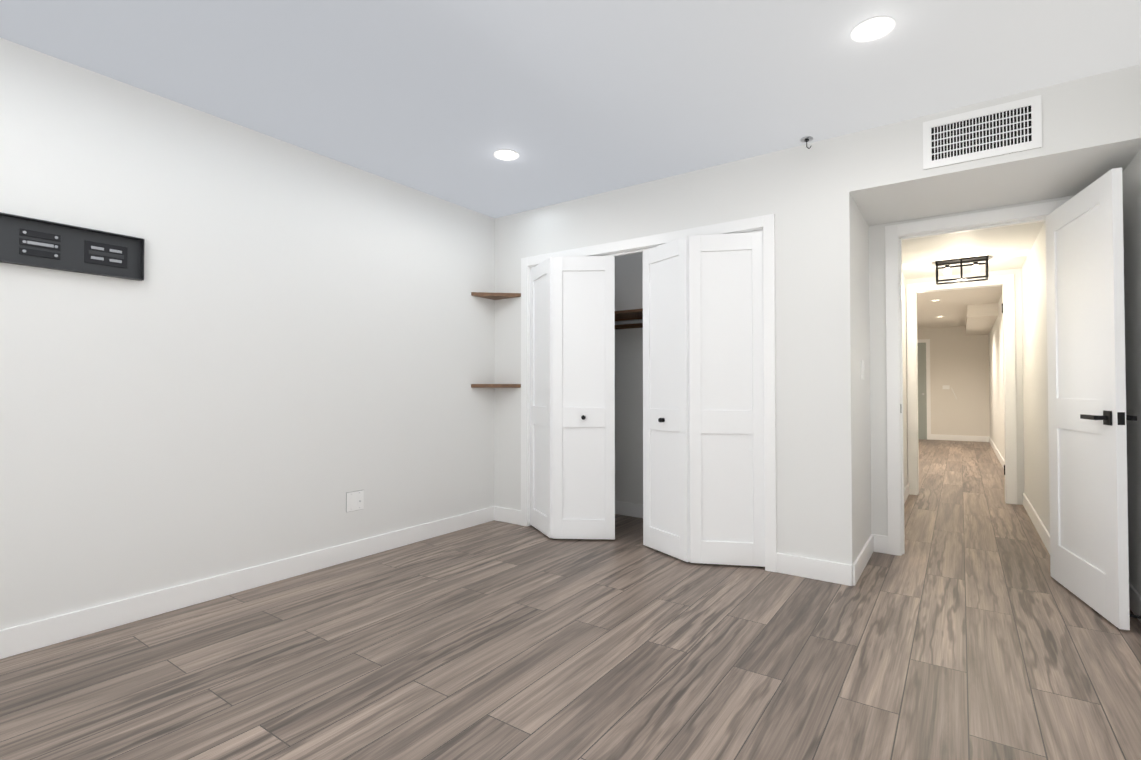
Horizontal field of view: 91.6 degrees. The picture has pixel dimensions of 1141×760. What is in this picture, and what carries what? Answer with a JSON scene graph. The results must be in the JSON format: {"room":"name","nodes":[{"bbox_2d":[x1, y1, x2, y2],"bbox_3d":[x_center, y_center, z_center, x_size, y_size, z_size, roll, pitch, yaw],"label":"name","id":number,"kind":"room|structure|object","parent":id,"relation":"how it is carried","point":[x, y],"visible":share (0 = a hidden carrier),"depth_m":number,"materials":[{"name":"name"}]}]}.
{"room":"empty bedroom","nodes":[
{"label":"empty bedroom","id":0,"kind":"room"},
{"bbox_2d":[0,38,494,629],"bbox_3d":[-1.677,-0.116,3.066,0.100,2.440,5.250,-1,-1,35],"label":"wall","id":1,"kind":"structure","parent":0,"point":[280,350],"depth_m":2.80,"materials":[{"name":"white paint"}]},
{"bbox_2d":[0,212,144,280],"bbox_3d":[-2.232,-0.557,2.168,0.034,0.190,0.930,-1,-1,35],"label":"wall mount","id":2,"kind":"object","parent":1,"relation":"attached to","point":[27,241],"visible":1,"depth_m":2.35,"materials":[{"name":"grey metal"}]},
{"bbox_2d":[0,506,494,658],"bbox_3d":[-1.846,1.043,2.708,0.013,0.112,4.300,-1,-1,35],"label":"baseboard","id":3,"kind":"structure","parent":1,"relation":"attached to","point":[23,638],"depth_m":2.75,"materials":[{"name":"white paint"}]},
{"bbox_2d":[346,490,363,511],"bbox_3d":[-1.333,0.750,3.440,0.016,0.121,0.121,-1,-1,35],"label":"electrical outlet plate","id":4,"kind":"object","parent":1,"relation":"attached to","point":[354,500],"visible":1,"depth_m":3.44,"materials":[{"name":"white plastic"}]},
{"bbox_2d":[471,384,520,387],"bbox_3d":[-0.575,0.045,4.296,0.283,0.028,0.263,-1,-1,35],"label":"corner shelf","id":5,"kind":"object","parent":1,"relation":"attached to","point":[495,385],"visible":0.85,"depth_m":4.30,"materials":[{"name":"brown wood"}]},
{"bbox_2d":[471,292,520,299],"bbox_3d":[-0.575,-0.664,4.308,0.283,0.028,0.263,-1,-1,35],"label":"corner shelf","id":6,"kind":"object","parent":1,"relation":"attached to","point":[493,296],"visible":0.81,"depth_m":4.32,"materials":[{"name":"brown wood"}]},
{"bbox_2d":[0,439,1140,759],"bbox_3d":[2.702,1.181,5.926,3.950,0.060,15.000,-1,-1,35],"label":"floor","id":7,"kind":"structure","parent":0,"point":[964,627],"depth_m":2.15,"materials":[{"name":"brown wood"}]},
{"bbox_2d":[0,0,1140,217],"bbox_3d":[-0.087,-1.383,2.000,3.950,0.060,5.300,-1,-1,35],"label":"ceiling","id":8,"kind":"structure","parent":0,"point":[566,100],"depth_m":2.41,"materials":[{"name":"paint"}]},
{"bbox_2d":[494,149,518,160],"bbox_3d":[-0.379,-1.329,3.280,0.150,0.006,0.150,-1,-1,35],"label":"recessed light","id":9,"kind":"object","parent":8,"relation":"in","point":[505,154],"visible":1,"depth_m":3.27,"materials":[{"name":"white paint"}]},
{"bbox_2d":[801,136,812,148],"bbox_3d":[1.308,-1.306,3.071,0.064,0.060,0.064,-1,-1,35],"label":"sprinkler head","id":10,"kind":"object","parent":8,"relation":"attached to","point":[806,139],"visible":1,"depth_m":3.06,"materials":[{"name":"silver metal"}]},
{"bbox_2d":[851,16,894,41],"bbox_3d":[1.163,-1.348,2.135,0.150,0.006,0.150,-1,-1,35],"label":"recessed light","id":11,"kind":"object","parent":8,"relation":"in","point":[873,28],"visible":1,"depth_m":2.13,"materials":[{"name":"white paint"}]},
{"bbox_2d":[494,134,854,585],"bbox_3d":[0.477,-0.104,3.783,2.600,2.440,0.100,-1,-1,35],"label":"wall","id":12,"kind":"structure","parent":0,"point":[808,197],"depth_m":3.18,"materials":[{"name":"white paint"}]},
{"bbox_2d":[494,506,520,524],"bbox_3d":[-0.493,1.070,4.377,0.280,0.112,0.013,-1,-1,35],"label":"baseboard","id":13,"kind":"structure","parent":12,"relation":"attached to","point":[507,515],"depth_m":4.37,"materials":[{"name":"white paint"}]},
{"bbox_2d":[530,256,614,539],"bbox_3d":[-0.061,0.121,3.993,0.758,1.972,0.258,-1,-1,35],"label":"bifold closet door","id":14,"kind":"structure","parent":12,"relation":"in","point":[572,397],"depth_m":3.88,"materials":[{"name":"white paint"}]},
{"bbox_2d":[521,214,776,571],"bbox_3d":[0.432,0.080,3.802,1.916,2.073,0.119,-1,-1,35],"label":"trim","id":15,"kind":"structure","parent":12,"relation":"attached to","point":[765,224],"depth_m":3.34,"materials":[{"name":"white paint"}]},
{"bbox_2d":[643,232,764,566],"bbox_3d":[0.771,0.112,3.436,0.804,1.972,0.215,-1,-1,35],"label":"bifold closet door","id":16,"kind":"structure","parent":12,"relation":"in","point":[703,413],"depth_m":3.33,"materials":[{"name":"white paint"}]},
{"bbox_2d":[776,553,851,585],"bbox_3d":[1.348,1.049,3.083,0.393,0.112,0.013,-1,-1,35],"label":"baseboard","id":17,"kind":"structure","parent":12,"relation":"attached to","point":[822,570],"depth_m":3.07,"materials":[{"name":"white paint"}]},
{"bbox_2d":[615,195,1074,535],"bbox_3d":[1.394,-0.099,4.086,3.750,2.440,0.150,-1,-1,35],"label":"wall","id":18,"kind":"structure","parent":0,"point":[629,393],"depth_m":4.56,"materials":[{"name":"white paint"}]},
{"bbox_2d":[615,501,642,517],"bbox_3d":[0.835,1.070,4.359,2.500,0.112,0.013,-1,-1,35],"label":"baseboard","id":19,"kind":"structure","parent":18,"relation":"attached to","point":[629,509],"depth_m":4.60,"materials":[{"name":"white paint"}]},
{"bbox_2d":[615,309,642,328],"bbox_3d":[0.739,-0.486,4.247,2.500,0.100,0.350,-1,-1,35],"label":"shelf","id":20,"kind":"object","parent":18,"relation":"attached to","point":[628,319],"depth_m":4.42,"materials":[{"name":"brown wood"}]},
{"bbox_2d":[873,534,887,553],"bbox_3d":[2.002,1.057,3.576,0.085,0.112,0.013,-1,-1,35],"label":"baseboard","id":21,"kind":"structure","parent":18,"relation":"attached to","point":[880,543],"depth_m":3.57,"materials":[{"name":"white paint"}]},
{"bbox_2d":[885,199,1068,555],"bbox_3d":[2.442,0.057,3.364,0.903,2.105,0.154,-1,-1,35],"label":"door frame","id":22,"kind":"structure","parent":18,"relation":"attached to","point":[895,235],"depth_m":3.53,"materials":[{"name":"white paint"}]},
{"bbox_2d":[1046,168,1136,629],"bbox_3d":[2.571,0.081,2.756,0.233,2.016,0.744,-1,-1,35],"label":"door leaf","id":23,"kind":"structure","parent":18,"relation":"in","point":[1088,417],"depth_m":2.67,"materials":[{"name":"white paint"}]},
{"bbox_2d":[852,197,907,559],"bbox_3d":[2.437,-0.095,4.361,0.140,2.440,3.100,-1,-1,35],"label":"wall","id":24,"kind":"structure","parent":0,"point":[861,351],"depth_m":3.36,"materials":[{"name":"white paint"}]},
{"bbox_2d":[852,534,873,585],"bbox_3d":[1.742,1.052,3.290,0.013,0.112,0.780,-1,-1,35],"label":"baseboard","id":25,"kind":"structure","parent":24,"relation":"attached to","point":[861,560],"depth_m":3.20,"materials":[{"name":"white paint"}]},
{"bbox_2d":[861,360,864,379],"bbox_3d":[1.764,-0.061,3.342,0.011,0.116,0.072,-1,-1,35],"label":"light switch","id":26,"kind":"object","parent":24,"relation":"attached to","point":[862,369],"visible":0.98,"depth_m":3.31,"materials":[{"name":"white plastic"}]},
{"bbox_2d":[904,483,908,503],"bbox_3d":[2.729,1.074,4.625,0.013,0.112,2.266,-1,-1,35],"label":"baseboard","id":27,"kind":"structure","parent":24,"relation":"attached to","point":[906,491],"depth_m":5.29,"materials":[{"name":"white paint"}]},
{"bbox_2d":[906,279,913,473],"bbox_3d":[3.107,-0.070,5.857,0.915,2.440,0.120,-1,-1,35],"label":"wall","id":28,"kind":"structure","parent":0,"point":[909,281],"depth_m":5.58,"materials":[{"name":"white paint"}]},
{"bbox_2d":[906,274,1016,503],"bbox_3d":[3.774,0.087,5.386,0.851,2.110,0.154,-1,-1,35],"label":"trim","id":29,"kind":"structure","parent":28,"relation":"attached to","point":[1006,282],"depth_m":5.20,"materials":[{"name":"white paint"}]},
{"bbox_2d":[917,326,989,435],"bbox_3d":[7.682,0.023,11.551,1.650,2.440,0.100,-1,-1,35],"label":"wall","id":30,"kind":"structure","parent":0,"point":[959,361],"depth_m":11.32,"materials":[{"name":"white paint"}]},
{"bbox_2d":[917,339,930,439],"bbox_3d":[7.234,0.196,11.754,0.660,2.100,0.080,-1,-1,35],"label":"door frame","id":31,"kind":"structure","parent":30,"relation":"attached to","point":[924,409],"depth_m":11.63,"materials":[{"name":"white paint"}]},
{"bbox_2d":[943,385,956,398],"bbox_3d":[7.792,0.251,11.394,0.246,0.282,0.025,-1,-1,35],"label":"light switch","id":32,"kind":"object","parent":30,"relation":"attached to","point":[946,386],"visible":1,"depth_m":11.41,"materials":[{"name":"white plastic"}]},
{"bbox_2d":[931,434,988,441],"bbox_3d":[7.910,1.183,11.303,0.987,0.112,0.013,-1,-1,35],"label":"baseboard","id":33,"kind":"structure","parent":30,"relation":"attached to","point":[961,438],"depth_m":11.28,"materials":[{"name":"white paint"}]},
{"bbox_2d":[914,270,1004,282],"bbox_3d":[3.774,-1.100,5.405,0.715,0.395,0.120,-1,-1,35],"label":"lintel","id":34,"kind":"structure","parent":0,"point":[933,279],"depth_m":5.35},
{"bbox_2d":[917,286,1001,328],"bbox_3d":[5.589,-1.166,8.593,1.650,0.060,7.180,-1,-1,35],"label":"ceiling","id":35,"kind":"structure","parent":0,"point":[951,306],"depth_m":8.27,"materials":[{"name":"white paint"}]},
{"bbox_2d":[902,221,1044,279],"bbox_3d":[3.096,-1.064,4.402,0.910,0.060,2.300,-1,-1,35],"label":"ceiling","id":36,"kind":"structure","parent":0,"point":[1007,248],"depth_m":4.39,"materials":[{"name":"white paint"}]},
{"bbox_2d":[935,255,988,284],"bbox_3d":[3.359,-0.939,4.765,0.370,0.179,0.180,-1,-1,35],"label":"cage pendant light","id":37,"kind":"object","parent":36,"relation":"hanging from","point":[947,271],"visible":1,"depth_m":4.74,"materials":[{"name":"black metal"}]},
{"bbox_2d":[966,303,997,335],"bbox_3d":[7.171,-1.022,9.727,0.370,0.190,3.500,-1,-1,35],"label":"soffit","id":38,"kind":"structure","parent":0,"point":[981,319],"depth_m":8.54,"materials":[{"name":"white paint"}]},
{"bbox_2d":[849,64,1140,225],"bbox_3d":[2.207,-1.179,3.000,1.150,0.315,0.780,-1,-1,35],"label":"soffit","id":39,"kind":"structure","parent":0,"point":[1091,129],"depth_m":2.78,"materials":[{"name":"white paint"}]},
{"bbox_2d":[923,95,1041,169],"bbox_3d":[1.975,-1.187,2.679,0.460,0.240,0.010,-1,-1,35],"label":"air vent","id":40,"kind":"object","parent":39,"relation":"in","point":[1003,129],"visible":1,"depth_m":2.67,"materials":[{"name":"white metal"}]},
{"bbox_2d":[1005,268,1023,504],"bbox_3d":[4.115,-0.082,5.149,0.120,2.440,0.120,-1,-1,35],"label":"wall","id":41,"kind":"structure","parent":0,"point":[1019,378],"depth_m":5.08,"materials":[{"name":"white paint"}]},
{"bbox_2d":[989,221,1049,533],"bbox_3d":[5.719,-0.050,7.064,0.300,2.440,9.700,-1,-1,35],"label":"wall","id":42,"kind":"structure","parent":0,"point":[1035,384],"depth_m":4.36,"materials":[{"name":"white paint"}]},
{"bbox_2d":[989,436,1003,468],"bbox_3d":[6.263,1.131,8.091,0.013,0.112,7.163,-1,-1,35],"label":"baseboard","id":43,"kind":"structure","parent":42,"relation":"attached to","point":[998,454],"depth_m":8.49,"materials":[{"name":"white paint"}]},
{"bbox_2d":[1023,493,1049,553],"bbox_3d":[3.463,1.065,4.109,0.013,0.112,2.266,-1,-1,35],"label":"baseboard","id":44,"kind":"structure","parent":42,"relation":"attached to","point":[1041,529],"depth_m":4.08,"materials":[{"name":"white paint"}]},
{"bbox_2d":[1122,149,1140,594],"bbox_3d":[1.516,-0.151,0.913,0.100,2.440,5.200,-1,-1,35],"label":"wall","id":45,"kind":"structure","parent":0,"point":[1131,179],"depth_m":2.61,"materials":[{"name":"white paint"}]},
{"bbox_2d":[1129,613,1140,618],"bbox_3d":[2.485,1.039,2.438,0.064,0.028,0.028,-1,-1,35],"label":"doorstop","id":46,"kind":"object","parent":45,"relation":"attached to","point":[1135,616],"visible":0.44,"depth_m":2.44,"materials":[{"name":"black metal"}]},
{"bbox_2d":[1129,582,1140,622],"bbox_3d":[1.435,1.013,0.878,0.013,0.112,5.080,-1,-1,35],"label":"baseboard","id":47,"kind":"structure","parent":45,"relation":"attached to","point":[1135,601],"depth_m":2.58,"materials":[{"name":"white paint"}]}
]}

